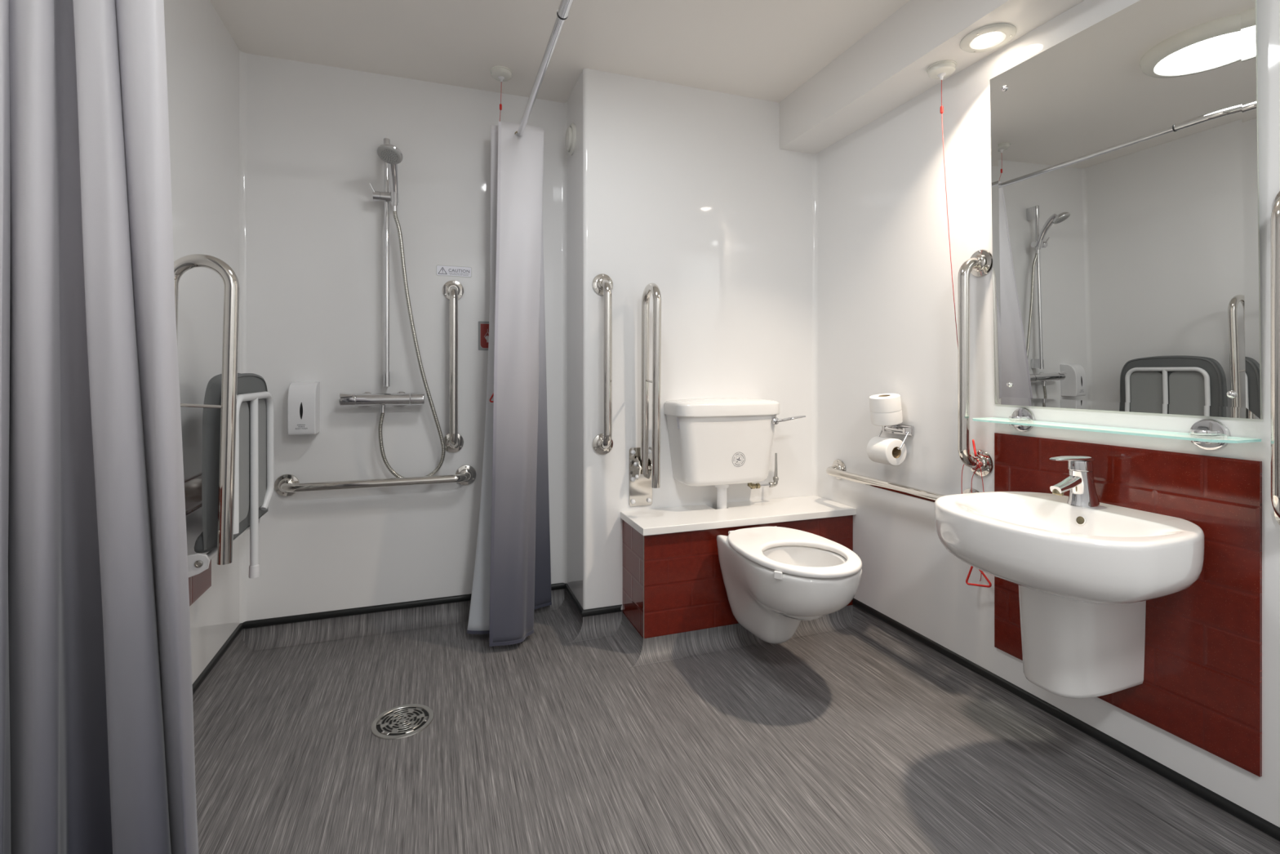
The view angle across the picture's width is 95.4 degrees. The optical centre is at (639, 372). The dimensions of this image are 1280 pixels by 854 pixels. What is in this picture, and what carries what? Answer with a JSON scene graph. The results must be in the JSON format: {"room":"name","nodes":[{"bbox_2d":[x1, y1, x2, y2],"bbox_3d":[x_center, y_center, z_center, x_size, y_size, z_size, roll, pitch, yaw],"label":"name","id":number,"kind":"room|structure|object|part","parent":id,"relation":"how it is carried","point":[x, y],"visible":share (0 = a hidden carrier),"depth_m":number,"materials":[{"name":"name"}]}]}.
{"room":"accessible bathroom","nodes":[
{"label":"accessible bathroom","id":0,"kind":"room"},
{"bbox_2d":[163,0,239,683],"bbox_3d":[-1.043,-0.140,0.670,0.060,2.323,3.458,0,0,-19],"label":"wall","id":1,"kind":"structure","parent":0,"point":[202,56],"depth_m":1.95,"materials":[{"name":"white paint"}]},
{"bbox_2d":[184,474,211,606],"bbox_3d":[-1.363,0.536,1.680,0.008,0.394,0.675,0,0,-19],"label":"tile panel","id":2,"kind":"object","parent":1,"relation":"attached to","point":[198,584],"visible":0.15,"depth_m":1.87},
{"bbox_2d":[186,373,274,578],"bbox_3d":[-1.324,0.332,1.861,0.187,0.662,0.540,0,0,-19],"label":"chair","id":3,"kind":"object","parent":2,"relation":"attached to","point":[254,482],"visible":0.81,"depth_m":1.82,"materials":[{"name":"grey plastic"}]},
{"bbox_3d":[-1.408,0.525,1.831,0.008,0.170,0.540,0,0,-19],"label":"mounting plate","id":4,"kind":"part","parent":3,"relation":"part of","materials":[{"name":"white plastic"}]},
{"bbox_3d":[-1.268,0.550,1.613,0.128,0.089,0.010,0,0,-19],"label":"hinge arm","id":5,"kind":"part","parent":3,"relation":"part of","materials":[{"name":"white plastic"}]},
{"bbox_3d":[-1.230,0.276,1.788,0.008,0.368,0.174,0,0,-19],"label":"panel","id":6,"kind":"part","parent":3,"relation":"part of","materials":[{"name":"grey plastic"}]},
{"bbox_3d":[-1.255,0.275,1.885,0.034,0.416,0.420,0,0,-19],"label":"seat frame","id":7,"kind":"part","parent":3,"relation":"part of","materials":[{"name":"white plastic"}]},
{"bbox_3d":[-1.250,0.355,1.887,0.025,0.550,0.024,0,0,-19],"label":"support leg","id":8,"kind":"part","parent":3,"relation":"part of","materials":[{"name":"white metal"}]},
{"bbox_3d":[-1.297,0.276,1.976,0.008,0.368,0.174,0,0,-19],"label":"panel","id":9,"kind":"part","parent":3,"relation":"part of","materials":[{"name":"grey plastic"}]},
{"bbox_2d":[173,253,239,564],"bbox_3d":[-1.200,0.157,1.558,0.219,0.950,0.106,0,0,-19],"label":"rail","id":10,"kind":"object","parent":1,"relation":"attached to","point":[182,264],"visible":0.54,"depth_m":1.57,"materials":[{"name":"silver metal"}]},
{"bbox_2d":[192,622,243,694],"bbox_3d":[-1.014,1.013,0.692,0.010,0.028,3.480,0,0,-19],"label":"trim","id":11,"kind":"structure","parent":1,"relation":"attached to","point":[210,666],"depth_m":2.04,"materials":[{"name":"black plastic"}]},
{"bbox_2d":[192,630,253,743],"bbox_3d":[-0.988,1.061,0.700,0.060,0.076,3.478,0,0,-19],"label":"baseboard","id":12,"kind":"structure","parent":1,"relation":"attached to","point":[215,687],"depth_m":2.02,"materials":[{"name":"laminate"}]},
{"bbox_2d":[516,0,573,137],"bbox_3d":[-0.489,-1.025,1.703,0.790,0.072,1.879,0,0,16],"label":"curtain rod","id":13,"kind":"object","parent":1,"relation":"attached to","point":[565,6],"visible":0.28,"depth_m":1.88,"materials":[{"name":"silver metal"}]},
{"bbox_2d":[0,0,199,853],"bbox_3d":[-0.917,-0.001,0.986,0.327,2.134,0.158,0,0,-19],"label":"shower curtain","id":14,"kind":"object","parent":13,"relation":"hanging from","point":[97,735],"visible":1,"depth_m":0.94,"materials":[{"name":"grey fabric"}]},
{"bbox_2d":[466,121,551,646],"bbox_3d":[-0.566,-0.001,2.486,0.276,2.143,0.430,0,0,6],"label":"shower curtain","id":15,"kind":"object","parent":13,"relation":"hanging from","point":[512,575],"visible":0.98,"depth_m":2.43,"materials":[{"name":"grey fabric"}]},
{"bbox_2d":[239,49,567,623],"bbox_3d":[-0.980,-0.140,2.569,1.441,2.323,0.082,0,0,-19],"label":"wall","id":16,"kind":"structure","parent":0,"point":[311,225],"depth_m":2.49,"materials":[{"name":"white paint"}]},
{"bbox_2d":[287,381,319,435],"bbox_3d":[-1.361,0.144,2.360,0.098,0.211,0.104,0,0,-19],"label":"soap dispenser","id":17,"kind":"object","parent":16,"relation":"attached to","point":[304,397],"visible":1,"depth_m":2.32,"materials":[{"name":"white plastic"}]},
{"bbox_2d":[274,464,476,496],"bbox_3d":[-1.099,0.462,2.457,0.794,0.092,0.096,0,0,-19],"label":"grab rail","id":18,"kind":"object","parent":16,"relation":"attached to","point":[286,485],"visible":1,"depth_m":2.40,"materials":[{"name":"silver metal"}]},
{"bbox_2d":[338,391,424,407],"bbox_3d":[-1.084,0.115,2.459,0.324,0.063,0.101,0,0,-19],"label":"shower mixer","id":19,"kind":"object","parent":16,"relation":"attached to","point":[366,398],"visible":1,"depth_m":2.42,"materials":[{"name":"silver metal"}]},
{"bbox_3d":[-1.200,0.092,2.376,0.046,0.017,0.022,0,0,-19],"label":"knob lever","id":20,"kind":"part","parent":19,"relation":"part of","materials":[{"name":"silver metal"}]},
{"bbox_3d":[-1.202,0.114,2.399,0.060,0.052,0.052,0,0,-19],"label":"flow knob","id":21,"kind":"part","parent":19,"relation":"part of","materials":[{"name":"silver metal"}]},
{"bbox_2d":[377,204,445,477],"bbox_3d":[-0.967,-0.122,2.474,0.269,1.181,0.044,0,0,-19],"label":"shower hose","id":22,"kind":"object","parent":19,"relation":"attached to","point":[382,411],"visible":0.98,"depth_m":2.47,"materials":[{"name":"silver metal"}]},
{"bbox_3d":[-0.952,0.114,2.487,0.056,0.052,0.052,0,0,-19],"label":"temperature knob","id":23,"kind":"part","parent":19,"relation":"part of","materials":[{"name":"silver metal"}]},
{"bbox_2d":[369,137,399,386],"bbox_3d":[-1.077,-0.462,2.456,0.113,1.043,0.111,0,0,-19],"label":"shower rail","id":24,"kind":"object","parent":16,"relation":"attached to","point":[385,196],"visible":0.78,"depth_m":2.44,"materials":[{"name":"silver metal"}]},
{"bbox_3d":[-1.067,-0.469,2.453,0.021,1.018,0.021,0,0,-19],"label":"rail","id":25,"kind":"part","parent":24,"relation":"part of","materials":[{"name":"silver metal"}]},
{"bbox_2d":[377,143,403,205],"bbox_3d":[-1.006,-0.798,2.353,0.095,0.204,0.201,0,0,-19],"label":"handset","id":26,"kind":"object","parent":24,"relation":"attached to","point":[389,153],"visible":1,"depth_m":2.32,"materials":[{"name":"silver metal"}]},
{"bbox_3d":[-1.011,-0.798,2.386,0.040,0.204,0.135,0,0,-13],"label":"handle","id":27,"kind":"part","parent":26,"relation":"part of","materials":[{"name":"silver metal"}]},
{"bbox_2d":[241,588,565,651],"bbox_3d":[-0.964,1.061,2.521,1.318,0.076,0.060,0,0,-19],"label":"baseboard","id":28,"kind":"structure","parent":16,"relation":"attached to","point":[290,634],"depth_m":2.46,"materials":[{"name":"laminate"}]},
{"bbox_2d":[242,582,564,628],"bbox_3d":[-0.972,1.013,2.546,1.322,0.028,0.010,0,0,-19],"label":"trim","id":29,"kind":"structure","parent":16,"relation":"attached to","point":[371,609],"depth_m":2.47,"materials":[{"name":"black plastic"}]},
{"bbox_2d":[442,280,463,453],"bbox_3d":[-0.819,-0.025,2.555,0.092,0.770,0.096,0,0,-19],"label":"grab rail","id":30,"kind":"object","parent":16,"relation":"attached to","point":[452,290],"visible":0.97,"depth_m":2.52,"materials":[{"name":"silver metal"}]},
{"bbox_2d":[435,265,471,277],"bbox_3d":[-0.830,-0.452,2.601,0.151,0.048,0.001,0,0,-19],"label":"sticker","id":31,"kind":"object","parent":16,"relation":"attached to","point":[441,270],"visible":1,"depth_m":2.60,"materials":[{"name":"grey"}]},
{"bbox_2d":[478,320,488,350],"bbox_3d":[-0.682,-0.166,2.652,0.105,0.131,0.004,0,0,-19],"label":"sign","id":32,"kind":"object","parent":16,"relation":"attached to","point":[483,326],"visible":0.5,"depth_m":2.64,"materials":[{"name":"red"}]},
{"bbox_2d":[209,0,910,102],"bbox_3d":[0.151,-1.306,1.103,2.600,0.050,3.600,0,0,-19],"label":"ceiling","id":33,"kind":"structure","parent":0,"point":[766,50],"depth_m":2.23,"materials":[{"name":"paint"}]},
{"bbox_2d":[489,66,512,82],"bbox_3d":[-0.595,-1.246,2.478,0.090,0.067,0.094,0,0,-19],"label":"switch","id":34,"kind":"object","parent":33,"relation":"hanging from","point":[502,73],"depth_m":2.46,"materials":[{"name":"white plastic"}]},
{"bbox_2d":[499,93,502,121],"bbox_3d":[-0.597,-1.105,2.477,0.007,0.113,0.094,0,0,-19],"label":"switch","id":35,"kind":"object","parent":34,"relation":"hanging from","point":[500,105],"depth_m":2.48,"materials":[{"name":"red plastic"}]},
{"bbox_2d":[555,590,582,641],"bbox_3d":[-0.314,1.061,2.570,0.060,0.076,0.401,0,0,-19],"label":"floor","id":36,"kind":"structure","parent":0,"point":[571,617],"depth_m":2.56,"materials":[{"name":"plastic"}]},
{"bbox_2d":[567,68,586,609],"bbox_3d":[-0.282,-0.140,2.603,0.017,2.323,0.319,0,0,-19],"label":"wall column","id":37,"kind":"structure","parent":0,"point":[577,100],"depth_m":2.55,"materials":[{"name":"white paint"}]},
{"bbox_2d":[564,123,576,155],"bbox_3d":[-0.319,-1.056,2.638,0.029,0.138,0.138,0,0,-19],"label":"air vent","id":38,"kind":"object","parent":37,"relation":"attached to","point":[571,133],"visible":1,"depth_m":2.60,"materials":[{"name":"white plastic"}]},
{"bbox_2d":[564,583,583,615],"bbox_3d":[-0.297,1.013,2.604,0.010,0.028,0.352,0,0,-19],"label":"trim","id":39,"kind":"structure","parent":37,"relation":"attached to","point":[568,589],"depth_m":2.58,"materials":[{"name":"black rubber"}]},
{"bbox_2d":[586,68,818,609],"bbox_3d":[0.338,-0.140,2.673,1.202,2.323,0.082,0,0,-19],"label":"wall","id":40,"kind":"structure","parent":0,"point":[692,193],"depth_m":2.62,"materials":[{"name":"white paint"}]},
{"bbox_2d":[582,604,622,617],"bbox_3d":[-0.159,1.013,2.471,0.182,0.028,0.010,0,0,-19],"label":"trim","id":41,"kind":"structure","parent":40,"relation":"attached to","point":[611,609],"depth_m":2.47,"materials":[{"name":"black plastic"}]},
{"bbox_2d":[592,273,613,454],"bbox_3d":[-0.143,-0.034,2.432,0.092,0.770,0.096,0,0,-19],"label":"grab rail","id":42,"kind":"object","parent":40,"relation":"attached to","point":[602,284],"visible":1,"depth_m":2.39,"materials":[{"name":"silver metal"}]},
{"bbox_2d":[613,612,643,666],"bbox_3d":[-0.050,1.065,2.339,0.060,0.069,0.329,0,0,-19],"label":"baseboard","id":43,"kind":"structure","parent":40,"relation":"attached to","point":[630,641],"depth_m":2.34,"materials":[{"name":"laminate"}]},
{"bbox_2d":[629,282,661,506],"bbox_3d":[0.039,0.105,2.431,0.106,0.950,0.219,0,0,-19],"label":"rail","id":44,"kind":"object","parent":40,"relation":"attached to","point":[644,460],"visible":1,"depth_m":2.46,"materials":[{"name":"silver metal"}]},
{"bbox_3d":[0.003,0.453,2.531,0.106,0.254,0.006,0,0,-19],"label":"wall plate","id":45,"kind":"part","parent":44,"relation":"part of","materials":[{"name":"silver metal"}]},
{"bbox_2d":[663,397,805,486],"bbox_3d":[0.422,0.301,2.570,0.597,0.376,0.210,0,0,-19],"label":"cistern","id":46,"kind":"object","parent":40,"relation":"attached to","point":[715,441],"visible":1,"depth_m":2.48,"materials":[{"name":"white ceramic"}]},
{"bbox_3d":[0.370,0.336,2.567,0.480,0.307,0.180,0,0,-19],"label":"tank","id":47,"kind":"part","parent":46,"relation":"part of","materials":[{"name":"white ceramic"}]},
{"bbox_2d":[714,484,728,509],"bbox_3d":[0.363,0.555,2.579,0.064,0.141,0.064,0,0,-19],"label":"pipe","id":48,"kind":"object","parent":46,"relation":"attached to","point":[722,490],"visible":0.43,"depth_m":2.56,"materials":[{"name":"white plastic"}]},
{"bbox_3d":[0.373,0.149,2.559,0.498,0.073,0.197,0,0,-19],"label":"lid","id":49,"kind":"part","parent":46,"relation":"part of","materials":[{"name":"white ceramic"}]},
{"bbox_2d":[747,453,778,488],"bbox_3d":[0.557,0.447,2.635,0.157,0.155,0.030,0,0,-19],"label":"supply pipe","id":50,"kind":"object","parent":46,"relation":"attached to","point":[775,478],"visible":0.94,"depth_m":2.64,"materials":[{"name":"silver metal"}]},
{"bbox_3d":[0.657,0.210,2.559,0.161,0.039,0.030,0,0,-17],"label":"flush lever","id":51,"kind":"part","parent":46,"relation":"part of","materials":[{"name":"silver metal"}]},
{"bbox_2d":[622,515,853,638],"bbox_3d":[0.433,0.831,2.542,0.987,0.406,0.271,0,0,-19],"label":"tiled boxing","id":52,"kind":"object","parent":40,"relation":"attached to","point":[673,583],"visible":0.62,"depth_m":2.32,"materials":[{"name":"red tile"}]},
{"bbox_3d":[0.014,0.831,2.253,0.004,0.406,0.004,0,0,-19],"label":"corner trim","id":53,"kind":"part","parent":52,"relation":"part of","materials":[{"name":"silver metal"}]},
{"bbox_2d":[620,495,856,535],"bbox_3d":[0.433,0.613,2.531,0.995,0.030,0.290,0,0,-19],"label":"ledge","id":54,"kind":"object","parent":52,"relation":"on","point":[702,517],"visible":0.94,"depth_m":2.46,"materials":[{"name":"white"}]},
{"bbox_2d":[628,604,853,667],"bbox_3d":[0.451,1.065,2.372,1.066,0.070,0.062,0,0,-19],"label":"baseboard","id":55,"kind":"structure","parent":52,"relation":"attached to","point":[658,649],"depth_m":2.33,"materials":[{"name":"laminate"}]},
{"bbox_2d":[716,526,862,644],"bbox_3d":[0.535,0.827,2.112,0.391,0.407,0.610,0,0,-19],"label":"toilet","id":56,"kind":"object","parent":52,"relation":"attached to","point":[775,579],"visible":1,"depth_m":2.07,"materials":[{"name":"white ceramic"}]},
{"bbox_3d":[0.543,0.634,2.089,0.380,0.022,0.555,0,0,-19],"label":"seat","id":57,"kind":"part","parent":56,"relation":"part of","materials":[{"name":"white plastic"}]},
{"bbox_2d":[194,609,1217,853],"bbox_3d":[0.151,1.125,1.103,2.580,0.050,3.580,0,0,-19],"label":"floor","id":58,"kind":"structure","parent":0,"point":[833,742],"depth_m":1.63,"materials":[{"name":"laminate"}]},
{"bbox_2d":[370,703,434,739],"bbox_3d":[-0.747,1.098,1.836,0.184,0.004,0.184,0,0,-19],"label":"floor drain","id":59,"kind":"object","parent":58,"relation":"on","point":[403,721],"visible":1,"depth_m":1.83,"materials":[{"name":"silver metal"}]},
{"bbox_2d":[567,611,622,643],"bbox_3d":[-0.185,1.061,2.433,0.252,0.077,0.062,0,0,-19],"label":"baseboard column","id":60,"kind":"structure","parent":58,"relation":"on","point":[597,626],"depth_m":2.46,"materials":[{"name":"laminate"}]},
{"bbox_2d":[818,0,1279,827],"bbox_3d":[1.409,-0.140,1.354,0.060,2.323,3.117,0,0,-19],"label":"wall","id":61,"kind":"structure","parent":0,"point":[887,323],"depth_m":2.14,"materials":[{"name":"white paint"}]},
{"bbox_2d":[878,424,913,449],"bbox_3d":[0.994,0.198,2.299,0.093,0.198,0.145,0,0,-19],"label":"holder","id":62,"kind":"object","parent":61,"relation":"attached to","point":[901,429],"visible":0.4,"depth_m":2.28,"materials":[{"name":"silver metal"}]},
{"bbox_2d":[868,393,902,426],"bbox_3d":[0.969,0.147,2.296,0.129,0.125,0.118,0,0,-19],"label":"toilet roll","id":63,"kind":"object","parent":62,"relation":"on","point":[886,410],"visible":1,"depth_m":2.25,"materials":[{"name":"white paper"}]},
{"bbox_2d":[866,435,906,466],"bbox_3d":[0.970,0.309,2.292,0.104,0.104,0.108,0,0,-19],"label":"toilet roll","id":64,"kind":"object","parent":62,"relation":"hanging from","point":[879,449],"visible":0.99,"depth_m":2.25,"materials":[{"name":"white paper"}]},
{"bbox_3d":[1.034,0.228,2.312,0.010,0.041,0.128,0,0,-19],"label":"wall plate","id":65,"kind":"part","parent":62,"relation":"part of","materials":[{"name":"silver metal"}]},
{"bbox_3d":[1.009,0.264,2.243,0.048,0.067,0.029,0,0,-19],"label":"spring arm","id":66,"kind":"part","parent":62,"relation":"part of","materials":[{"name":"silver metal"}]},
{"bbox_2d":[826,459,979,502],"bbox_3d":[0.985,0.445,2.321,0.096,0.092,0.794,0,0,-19],"label":"grab rail","id":67,"kind":"object","parent":61,"relation":"attached to","point":[837,470],"visible":0.54,"depth_m":2.29,"materials":[{"name":"silver metal"}]},
{"bbox_2d":[779,0,1084,153],"bbox_3d":[1.288,-1.176,1.329,0.225,0.230,3.149,0,0,-19],"label":"bulkhead","id":68,"kind":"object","parent":61,"relation":"attached to","point":[886,68],"depth_m":2.13,"materials":[{"name":"paint"}]},
{"bbox_2d":[926,59,957,342],"bbox_3d":[1.053,-0.582,2.021,0.092,0.957,0.094,0,0,34],"label":"switch","id":69,"kind":"object","parent":68,"relation":"hanging from","point":[941,69],"depth_m":2.00,"materials":[{"name":"red fabric"}]},
{"bbox_3d":[1.102,-0.162,1.981,0.140,1.715,0.033,0,0,43],"label":"pull cord","id":70,"kind":"part","parent":69,"relation":"part of","materials":[{"name":"red fabric"}]},
{"bbox_2d":[959,22,1017,53],"bbox_3d":[1.102,-1.055,1.847,0.156,0.012,0.156,0,0,-19],"label":"recessed light","id":71,"kind":"object","parent":68,"relation":"in","point":[991,37],"visible":1,"depth_m":1.84,"materials":[{"name":"white plastic"}]},
{"bbox_2d":[957,248,993,476],"bbox_3d":[1.113,-0.031,1.960,0.096,0.770,0.092,0,0,-19],"label":"grab rail","id":72,"kind":"object","parent":61,"relation":"attached to","point":[980,264],"visible":0.98,"depth_m":1.94,"materials":[{"name":"silver metal"}]},
{"bbox_2d":[971,439,984,493],"bbox_3d":[1.142,0.311,1.961,0.035,0.176,0.094,0,0,34],"label":"switch","id":73,"kind":"object","parent":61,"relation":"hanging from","point":[973,441],"depth_m":1.94,"materials":[{"name":"red plastic"}]},
{"bbox_3d":[1.124,0.253,1.956,0.014,0.056,0.062,0,0,30],"label":"pull handle","id":74,"kind":"part","parent":73,"relation":"part of","materials":[{"name":"red plastic"}]},
{"bbox_2d":[965,565,991,587],"bbox_3d":[1.144,0.675,1.960,0.072,0.064,0.094,0,0,34],"label":"switch","id":75,"kind":"object","parent":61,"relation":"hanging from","point":[971,569],"depth_m":1.94,"materials":[{"name":"red plastic"}]},
{"bbox_3d":[1.130,0.678,1.940,0.018,0.077,0.083,0,0,-33],"label":"pull handle","id":76,"kind":"part","parent":75,"relation":"part of","materials":[{"name":"red plastic"}]},
{"bbox_2d":[851,604,1279,853],"bbox_3d":[1.392,1.061,1.216,0.060,0.076,2.868,0,0,-19],"label":"baseboard","id":77,"kind":"structure","parent":61,"relation":"attached to","point":[1221,832],"depth_m":1.64,"materials":[{"name":"plastic"}]},
{"bbox_2d":[853,598,1279,841],"bbox_3d":[1.417,1.013,1.226,0.010,0.028,2.870,0,0,-19],"label":"trim","id":78,"kind":"structure","parent":61,"relation":"attached to","point":[1241,813],"depth_m":1.61,"materials":[{"name":"black plastic"}]},
{"bbox_2d":[972,407,1261,450],"bbox_3d":[1.225,0.149,1.595,0.127,0.076,0.663,0,0,-19],"label":"glass shelf","id":79,"kind":"object","parent":61,"relation":"attached to","point":[1209,434],"visible":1,"depth_m":1.41,"materials":[{"name":"white"}]},
{"bbox_3d":[1.222,0.152,1.594,0.120,0.006,0.663,0,0,-19],"label":"glass plate","id":80,"kind":"part","parent":79,"relation":"part of","materials":[{"name":"white"}]},
{"bbox_2d":[990,0,1262,418],"bbox_3d":[1.269,-0.428,1.608,0.035,1.067,0.655,0,0,-19],"label":"wall mirror","id":81,"kind":"object","parent":61,"relation":"attached to","point":[1125,150],"visible":1,"depth_m":1.53,"materials":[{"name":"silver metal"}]},
{"bbox_2d":[994,432,1262,777],"bbox_3d":[1.282,0.552,1.613,0.008,0.706,0.655,0,0,-19],"label":"tile panel","id":82,"kind":"object","parent":61,"relation":"attached to","point":[1202,685],"visible":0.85,"depth_m":1.42,"materials":[{"name":"red tile"}]},
{"bbox_2d":[934,491,1204,604],"bbox_3d":[1.065,0.448,1.502,0.472,0.173,0.530,0,0,-19],"label":"basin","id":83,"kind":"object","parent":82,"relation":"attached to","point":[1104,553],"visible":1,"depth_m":1.34,"materials":[{"name":"white ceramic"}]},
{"bbox_2d":[1048,453,1100,506],"bbox_3d":[1.178,0.293,1.582,0.161,0.136,0.066,0,0,-19],"label":"tap","id":84,"kind":"object","parent":83,"relation":"on","point":[1080,482],"visible":1,"depth_m":1.57,"materials":[{"name":"silver metal"}]},
{"bbox_3d":[1.165,0.297,1.577,0.115,0.054,0.035,0,0,-19],"label":"spout","id":85,"kind":"part","parent":84,"relation":"part of","materials":[{"name":"silver metal"}]},
{"bbox_3d":[1.168,0.234,1.579,0.140,0.018,0.056,0,0,-19],"label":"lever","id":86,"kind":"part","parent":84,"relation":"part of","materials":[{"name":"silver metal"}]},
{"bbox_2d":[1018,585,1146,698],"bbox_3d":[1.151,0.680,1.553,0.276,0.293,0.190,0,0,-19],"label":"pedestal","id":87,"kind":"object","parent":82,"relation":"attached to","point":[1073,649],"visible":0.85,"depth_m":1.48,"materials":[{"name":"white ceramic"}]},
{"bbox_2d":[1271,191,1279,524],"bbox_3d":[1.371,-0.031,1.226,0.096,0.770,0.092,0,0,-19],"label":"grab rail","id":88,"kind":"object","parent":61,"relation":"attached to","point":[1275,215],"visible":1,"depth_m":1.22,"materials":[{"name":"silver metal"}]}
]}

